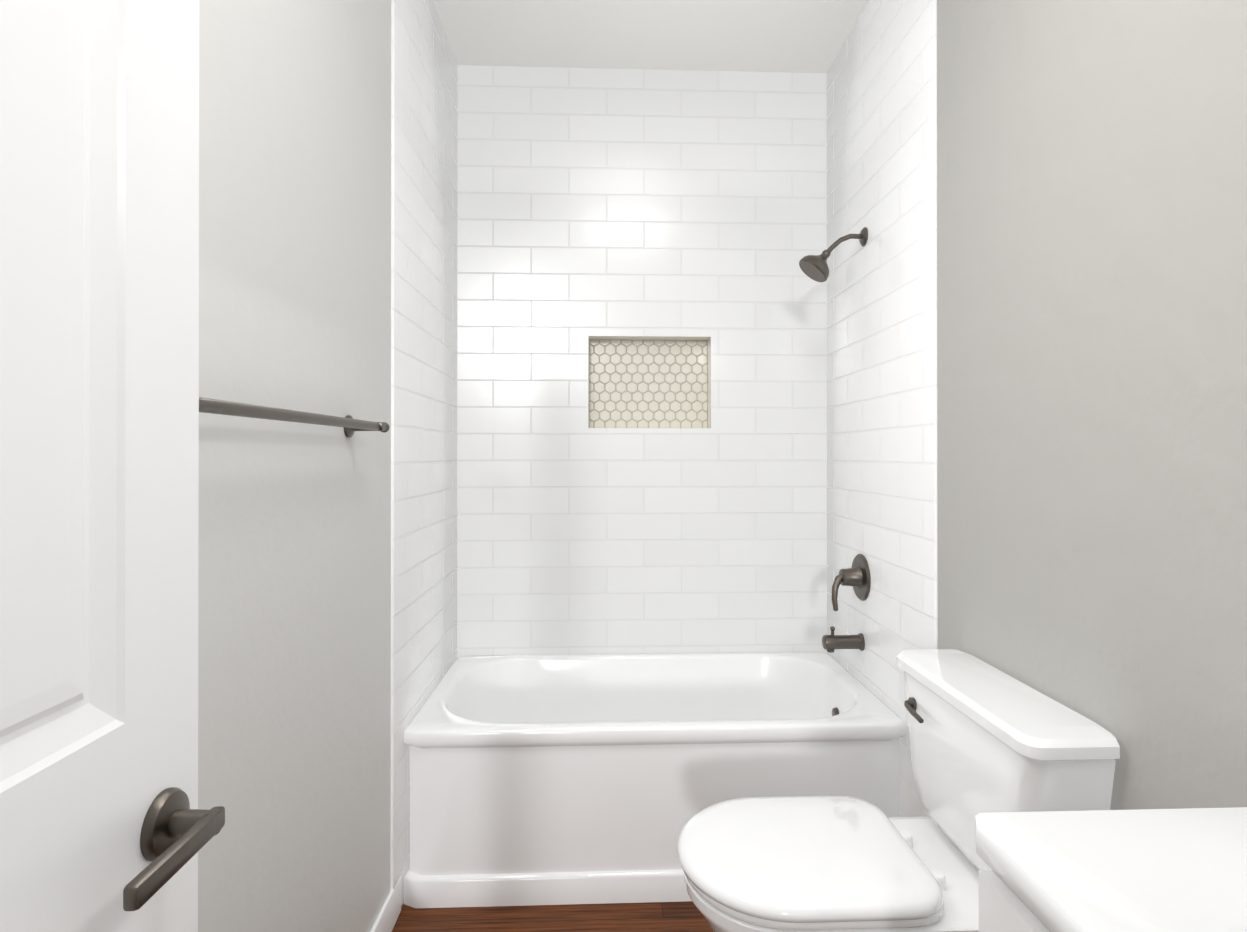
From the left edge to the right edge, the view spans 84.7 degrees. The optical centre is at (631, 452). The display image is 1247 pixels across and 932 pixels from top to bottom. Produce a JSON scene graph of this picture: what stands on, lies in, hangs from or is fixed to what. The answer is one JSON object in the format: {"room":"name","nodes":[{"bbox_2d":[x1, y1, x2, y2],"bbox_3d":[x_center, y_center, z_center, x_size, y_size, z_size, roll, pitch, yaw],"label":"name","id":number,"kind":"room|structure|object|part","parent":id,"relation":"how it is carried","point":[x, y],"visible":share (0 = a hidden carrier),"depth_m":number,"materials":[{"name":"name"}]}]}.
{"room":"bathroom","nodes":[
{"label":"bathroom","id":0,"kind":"room"},
{"bbox_2d":[198,0,390,931],"bbox_3d":[-0.701,-0.123,0.659,0.150,2.890,4.682,0,0,-2],"label":"wall","id":1,"kind":"structure","parent":0,"point":[294,640],"depth_m":1.33,"materials":[{"name":"white paint"}]},
{"bbox_2d":[199,397,389,437],"bbox_3d":[-0.607,-0.062,1.222,0.082,0.052,0.886,0,0,-2],"label":"towel rail","id":2,"kind":"object","parent":1,"relation":"attached to","point":[350,424],"visible":0.56,"depth_m":1.13,"materials":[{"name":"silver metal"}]},
{"bbox_2d":[371,876,400,931],"bbox_3d":[-0.632,1.273,0.970,0.012,0.100,2.026,0,0,-2],"label":"baseboard","id":3,"kind":"structure","parent":1,"relation":"attached to","point":[387,917],"depth_m":1.88,"materials":[{"name":"paint"}]},
{"bbox_2d":[390,0,457,906],"bbox_3d":[-0.687,-0.119,2.336,0.010,2.890,0.832,0,0,-2],"label":"wall tile","id":4,"kind":"structure","parent":1,"relation":"attached to","point":[424,124],"depth_m":2.20,"materials":[{"name":"white tile"}]},
{"bbox_2d":[392,901,712,931],"bbox_3d":[0.135,1.372,0.688,1.824,0.100,4.682,0,0,-2],"label":"floor","id":5,"kind":"structure","parent":0,"point":[686,916],"depth_m":1.95,"materials":[{"name":"brown wood"}]},
{"bbox_2d":[404,652,905,907],"bbox_3d":[0.068,1.069,2.396,1.500,0.514,0.760,0,0,-2],"label":"tub","id":6,"kind":"object","parent":5,"relation":"on","point":[569,779],"visible":0.92,"depth_m":2.03,"materials":[{"name":"ceramic"}]},
{"bbox_2d":[677,649,1119,931],"bbox_3d":[0.478,0.914,1.472,0.757,0.821,0.572,0,0,-2],"label":"toilet","id":7,"kind":"object","parent":5,"relation":"on","point":[983,737],"visible":0.83,"depth_m":1.38,"materials":[{"name":"ceramic"}]},
{"bbox_3d":[0.352,0.851,1.472,0.505,0.041,0.424,0,0,-2],"label":"lid","id":8,"kind":"part","parent":7,"relation":"part of","materials":[{"name":"plastic"}]},
{"bbox_3d":[0.361,0.883,1.473,0.500,0.019,0.400,0,0,-2],"label":"seat","id":9,"kind":"part","parent":7,"relation":"part of","materials":[{"name":"plastic"}]},
{"bbox_3d":[0.674,0.610,1.621,0.030,0.032,0.102,0,0,-2],"label":"lever","id":10,"kind":"part","parent":7,"relation":"part of","materials":[{"name":"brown metal"}]},
{"bbox_3d":[0.773,0.718,1.484,0.166,0.349,0.552,0,0,-2],"label":"tank","id":11,"kind":"part","parent":7,"relation":"part of","materials":[{"name":"ceramic"}]},
{"bbox_2d":[975,807,1246,931],"bbox_3d":[0.669,0.826,0.469,0.471,0.990,0.880,0,0,-2],"label":"bathroom vanity","id":12,"kind":"object","parent":5,"relation":"on","point":[1162,870],"visible":1,"depth_m":0.79,"materials":[{"name":"paint"}]},
{"bbox_3d":[0.473,0.867,0.461,0.018,0.660,0.836,0,0,-2],"label":"door","id":13,"kind":"part","parent":12,"relation":"part of","materials":[{"name":"paint"}]},
{"bbox_2d":[457,65,826,657],"bbox_3d":[0.048,-0.117,2.906,1.824,2.890,0.250,0,0,-2],"label":"wall","id":14,"kind":"structure","parent":0,"point":[635,202],"depth_m":2.78,"materials":[{"name":"tile"}]},
{"bbox_2d":[589,336,710,427],"bbox_3d":[0.075,-0.287,2.827,0.498,0.372,0.090,0,0,-2],"label":"niche trim","id":15,"kind":"structure","parent":14,"relation":"attached to","point":[708,339],"depth_m":2.83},
{"bbox_2d":[589,340,706,427],"bbox_3d":[0.073,-0.287,2.870,0.498,0.372,0.001,0,0,-2],"label":"grout","id":16,"kind":"object","parent":15,"relation":"attached to","point":[649,383],"depth_m":2.87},
{"bbox_2d":[589,340,706,427],"bbox_3d":[0.073,-0.287,2.869,0.496,0.370,0.003,0,0,-2],"label":"tiles","id":17,"kind":"object","parent":16,"relation":"attached to","point":[647,378],"depth_m":2.87,"materials":[{"name":"tile"}]},
{"bbox_2d":[433,0,868,72],"bbox_3d":[0.135,-1.618,0.696,1.824,0.100,4.682,0,0,-2],"label":"ceiling","id":18,"kind":"structure","parent":0,"point":[799,36],"depth_m":2.55,"materials":[{"name":"white paint"}]},
{"bbox_2d":[937,0,1246,809],"bbox_3d":[0.972,-0.123,0.725,0.150,2.890,4.682,0,0,-2],"label":"wall","id":19,"kind":"structure","parent":0,"point":[1091,358],"depth_m":1.26,"materials":[{"name":"grey paint"}]},
{"bbox_2d":[827,0,937,816],"bbox_3d":[0.827,-0.119,2.353,0.010,2.890,0.917,0,0,-2],"label":"wall tile","id":20,"kind":"structure","parent":19,"relation":"attached to","point":[882,310],"depth_m":2.22,"materials":[{"name":"white tile"}]},
{"bbox_2d":[799,227,867,281],"bbox_3d":[0.706,-0.695,2.396,0.230,0.191,0.116,0,0,-2],"label":"shower head","id":21,"kind":"object","parent":20,"relation":"attached to","point":[814,267],"visible":1,"depth_m":2.38},
{"bbox_2d":[822,626,864,652],"bbox_3d":[0.750,0.659,2.425,0.138,0.090,0.060,0,0,-2],"label":"tub spout","id":22,"kind":"object","parent":20,"relation":"attached to","point":[832,642],"visible":1,"depth_m":2.40,"materials":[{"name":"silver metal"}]},
{"bbox_2d":[831,554,870,610],"bbox_3d":[0.762,0.459,2.425,0.114,0.198,0.164,0,0,-2],"label":"tub valve","id":23,"kind":"object","parent":20,"relation":"attached to","point":[856,576],"visible":1,"depth_m":2.40,"materials":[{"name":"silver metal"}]},
{"bbox_3d":[0.166,-0.125,-0.069,1.824,2.890,0.120,0,0,-2],"label":"wall","id":24,"kind":"structure","parent":0,"visible":0},
{"bbox_2d":[0,0,224,931],"bbox_3d":[-0.482,0.295,0.376,0.149,2.028,0.762,0,0,-2],"label":"door","id":25,"kind":"structure","parent":24,"relation":"in","point":[107,824],"depth_m":0.62,"materials":[{"name":"paint"}]},
{"bbox_3d":[-0.447,0.377,0.652,0.057,0.066,0.155,0,0,-2],"label":"handle","id":26,"kind":"part","parent":25,"relation":"part of","materials":[{"name":"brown metal"}]}
]}

